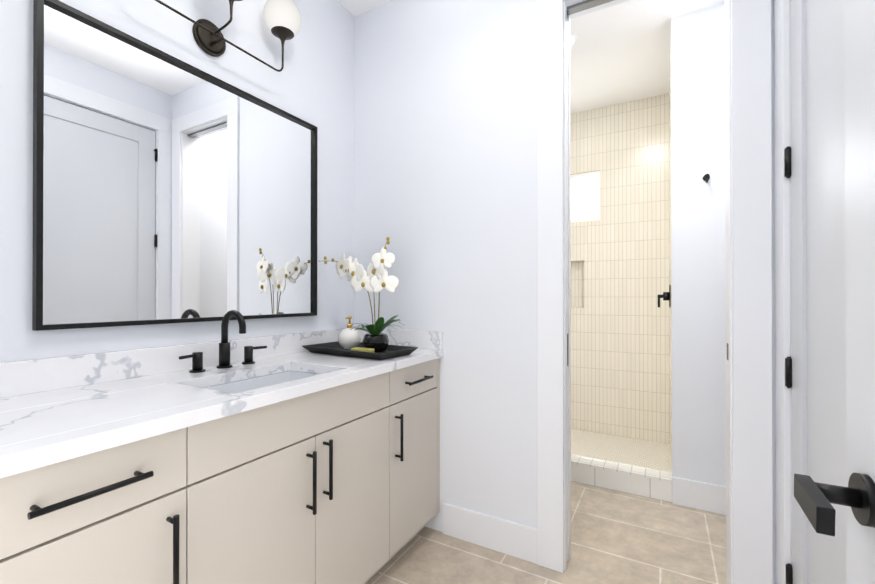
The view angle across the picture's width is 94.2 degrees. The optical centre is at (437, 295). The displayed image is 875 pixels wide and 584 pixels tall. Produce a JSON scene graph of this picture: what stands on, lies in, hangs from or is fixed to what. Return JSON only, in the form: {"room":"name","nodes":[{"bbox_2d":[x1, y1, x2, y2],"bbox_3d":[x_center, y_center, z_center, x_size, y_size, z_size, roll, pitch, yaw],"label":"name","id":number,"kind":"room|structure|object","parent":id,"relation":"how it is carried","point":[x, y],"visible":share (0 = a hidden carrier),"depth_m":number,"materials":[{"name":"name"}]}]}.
{"room":"bathroom","nodes":[
{"label":"bathroom","id":0,"kind":"room"},
{"bbox_2d":[0,0,354,362],"bbox_3d":[-0.873,-0.201,1.683,0.120,2.740,5.390,0,0,29],"label":"wall","id":1,"kind":"structure","parent":0,"point":[312,82],"depth_m":1.58,"materials":[{"name":"white paint"}]},
{"bbox_2d":[32,0,317,330],"bbox_3d":[-0.854,-0.366,1.563,0.026,0.930,1.028,0,0,29],"label":"framed mirror","id":2,"kind":"object","parent":1,"relation":"attached to","point":[167,188],"visible":1,"depth_m":1.38,"materials":[{"name":"black mirror"}]},
{"bbox_2d":[155,0,301,71],"bbox_3d":[-0.782,-1.099,1.504,0.215,0.358,0.706,0,0,29],"label":"sconce","id":3,"kind":"object","parent":1,"relation":"attached to","point":[283,20],"visible":1,"depth_m":1.68,"materials":[{"name":"brown metal"}]},
{"bbox_2d":[0,327,355,398],"bbox_3d":[-0.917,0.223,1.455,0.020,0.090,1.884,0,0,29],"label":"backsplash","id":4,"kind":"structure","parent":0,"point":[46,374],"depth_m":1.30,"materials":[{"name":"white stone"}]},
{"bbox_2d":[336,0,724,113],"bbox_3d":[-0.003,-1.613,1.204,2.110,0.080,5.390,0,0,29],"label":"ceiling","id":5,"kind":"structure","parent":0,"point":[619,53],"depth_m":2.60,"materials":[{"name":"white paint"}]},
{"bbox_2d":[570,34,577,46],"bbox_3d":[0.786,-1.565,2.510,0.149,0.005,0.149,0,0,23],"label":"recessed light","id":6,"kind":"object","parent":5,"relation":"in","point":[573,39],"visible":0.29,"depth_m":2.47,"materials":[{"name":"paint"}]},
{"bbox_2d":[366,481,725,583],"bbox_3d":[-0.003,1.197,1.194,2.110,0.060,5.390,0,0,29],"label":"floor","id":7,"kind":"structure","parent":0,"point":[617,537],"depth_m":1.84,"materials":[{"name":"beige tile"}]},
{"bbox_2d":[0,427,195,583],"bbox_3d":[-0.925,0.734,0.895,0.548,0.865,0.419,0,0,29],"label":"base cabinet","id":8,"kind":"object","parent":7,"relation":"on","point":[125,515],"depth_m":0.81,"materials":[{"name":"grey wood"}]},
{"bbox_2d":[0,347,443,478],"bbox_3d":[-0.676,0.285,1.321,0.570,0.035,1.884,0,0,29],"label":"countertop","id":9,"kind":"structure","parent":8,"relation":"on","point":[39,430],"depth_m":1.01,"materials":[{"name":"white stone"}]},
{"bbox_2d":[179,310,266,372],"bbox_3d":[-0.752,0.161,1.488,0.142,0.214,0.340,0,0,29],"label":"widespread faucet","id":10,"kind":"object","parent":9,"relation":"on","point":[224,356],"visible":1,"depth_m":1.49,"materials":[{"name":"black metal"}]},
{"bbox_2d":[302,341,417,359],"bbox_3d":[-0.361,0.253,1.877,0.490,0.032,0.260,0,0,33],"label":"tray","id":11,"kind":"object","parent":9,"relation":"on","point":[338,349],"visible":0.73,"depth_m":1.81,"materials":[{"name":"black wood"}]},
{"bbox_2d":[338,316,360,348],"bbox_3d":[-0.424,0.181,1.964,0.112,0.156,0.112,0,0,29],"label":"soap dispenser","id":12,"kind":"object","parent":11,"relation":"on","point":[349,337],"visible":0.96,"depth_m":1.93,"materials":[{"name":"white ceramic"}]},
{"bbox_2d":[351,347,373,352],"bbox_3d":[-0.334,0.247,1.809,0.110,0.022,0.040,0,0,33],"label":"soap bar","id":13,"kind":"object","parent":11,"relation":"on","point":[362,349],"visible":0.62,"depth_m":1.79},
{"bbox_2d":[324,237,404,351],"bbox_3d":[-0.395,-0.001,1.936,0.523,0.519,0.306,0,0,29],"label":"potted orchid","id":14,"kind":"object","parent":11,"relation":"on","point":[375,338],"visible":0.98,"depth_m":1.84,"materials":[{"name":"white plant"}]},
{"bbox_2d":[196,411,391,583],"bbox_3d":[-0.628,0.836,1.429,0.548,0.665,0.820,0,0,29],"label":"base cabinet","id":15,"kind":"object","parent":7,"relation":"on","point":[286,459],"depth_m":1.25,"materials":[{"name":"grey wood"}]},
{"bbox_2d":[356,359,439,557],"bbox_3d":[-0.330,0.738,1.964,0.548,0.865,0.422,0,0,29],"label":"base cabinet","id":16,"kind":"object","parent":7,"relation":"on","point":[410,397],"depth_m":1.79,"materials":[{"name":"grey wood"}]},
{"bbox_2d":[571,429,670,471],"bbox_3d":[0.878,1.192,3.096,1.560,0.085,0.969,0,0,29],"label":"mosaic shower floor","id":17,"kind":"structure","parent":7,"relation":"on","point":[635,452],"depth_m":3.02,"materials":[{"name":"beige tile"}]},
{"bbox_2d":[571,454,671,502],"bbox_3d":[0.668,1.109,2.721,1.559,0.128,0.118,0,0,29],"label":"sill","id":18,"kind":"structure","parent":7,"relation":"on","point":[638,481],"depth_m":2.43,"materials":[{"name":"white tile"}]},
{"bbox_2d":[354,0,775,583],"bbox_3d":[0.378,0.300,1.883,1.870,3.740,0.120,0,0,29],"label":"wall","id":19,"kind":"structure","parent":0,"point":[445,146],"depth_m":1.95,"materials":[{"name":"white paint"}]},
{"bbox_2d":[356,327,443,350],"bbox_3d":[-0.216,0.226,2.132,0.546,0.090,0.020,0,0,29],"label":"backsplash","id":20,"kind":"structure","parent":19,"relation":"attached to","point":[434,339],"depth_m":2.07,"materials":[{"name":"white stone"}]},
{"bbox_2d":[443,502,536,563],"bbox_3d":[0.233,1.095,1.884,0.468,0.150,0.015,0,0,29],"label":"baseboard","id":21,"kind":"structure","parent":19,"relation":"attached to","point":[511,538],"depth_m":1.87,"materials":[{"name":"paint"}]},
{"bbox_2d":[537,0,772,583],"bbox_3d":[0.820,-0.099,1.639,0.802,2.535,0.156,0,0,29],"label":"door frame","id":22,"kind":"structure","parent":19,"relation":"attached to","point":[748,290],"depth_m":1.44,"materials":[{"name":"paint"}]},
{"bbox_2d":[570,93,669,443],"bbox_3d":[1.142,-0.194,3.577,1.560,2.740,0.120,0,0,29],"label":"tiled wall","id":23,"kind":"structure","parent":0,"point":[620,352],"depth_m":3.30,"materials":[{"name":"tile"}]},
{"bbox_2d":[571,171,599,222],"bbox_3d":[1.159,-0.834,3.559,0.510,0.420,0.060,0,0,29],"label":"shower window","id":24,"kind":"structure","parent":23,"relation":"in","point":[585,196],"depth_m":3.49,"materials":[{"name":"white glass"}]},
{"bbox_2d":[669,3,725,485],"bbox_3d":[1.776,-0.197,2.670,0.430,2.740,1.090,0,0,29],"label":"wall","id":25,"kind":"structure","parent":0,"point":[697,264],"depth_m":2.24,"materials":[{"name":"white paint"}]},
{"bbox_2d":[658,285,670,307],"bbox_3d":[1.509,0.008,2.709,0.074,0.150,0.150,0,0,29],"label":"shower valve","id":26,"kind":"object","parent":25,"relation":"attached to","point":[666,296],"visible":1,"depth_m":2.68,"materials":[{"name":"black metal"}]},
{"bbox_2d":[703,174,709,182],"bbox_3d":[1.456,-0.631,2.200,0.034,0.050,0.044,0,0,29],"label":"robe hook","id":27,"kind":"object","parent":25,"relation":"attached to","point":[706,177],"visible":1,"depth_m":2.19,"materials":[{"name":"black metal"}]},
{"bbox_3d":[0.601,0.294,0.238,0.120,3.740,4.301,0,0,29],"label":"wall","id":28,"kind":"structure","parent":0,"visible":0},
{"bbox_2d":[774,0,791,583],"bbox_3d":[0.952,-0.103,0.869,0.156,2.539,1.098,0,0,29],"label":"door frame","id":29,"kind":"structure","parent":28,"relation":"attached to","point":[783,301],"depth_m":1.29,"materials":[{"name":"paint"}]},
{"bbox_2d":[784,0,846,583],"bbox_3d":[0.896,-0.048,0.906,0.083,2.404,0.870,0,0,29],"label":"closet door","id":30,"kind":"structure","parent":28,"relation":"in","point":[814,169],"depth_m":1.08,"materials":[{"name":"white paint"}]},
{"bbox_3d":[-0.256,-0.107,-0.062,1.083,2.539,0.156,0,0,29],"label":"door frame","id":31,"kind":"structure","parent":0,"visible":0},
{"bbox_2d":[794,0,874,583],"bbox_3d":[0.369,-0.050,0.159,0.179,2.404,0.941,0,0,29],"label":"entry door","id":32,"kind":"structure","parent":31,"relation":"attached to","point":[855,496],"depth_m":0.53,"materials":[{"name":"white paint"}]}
]}

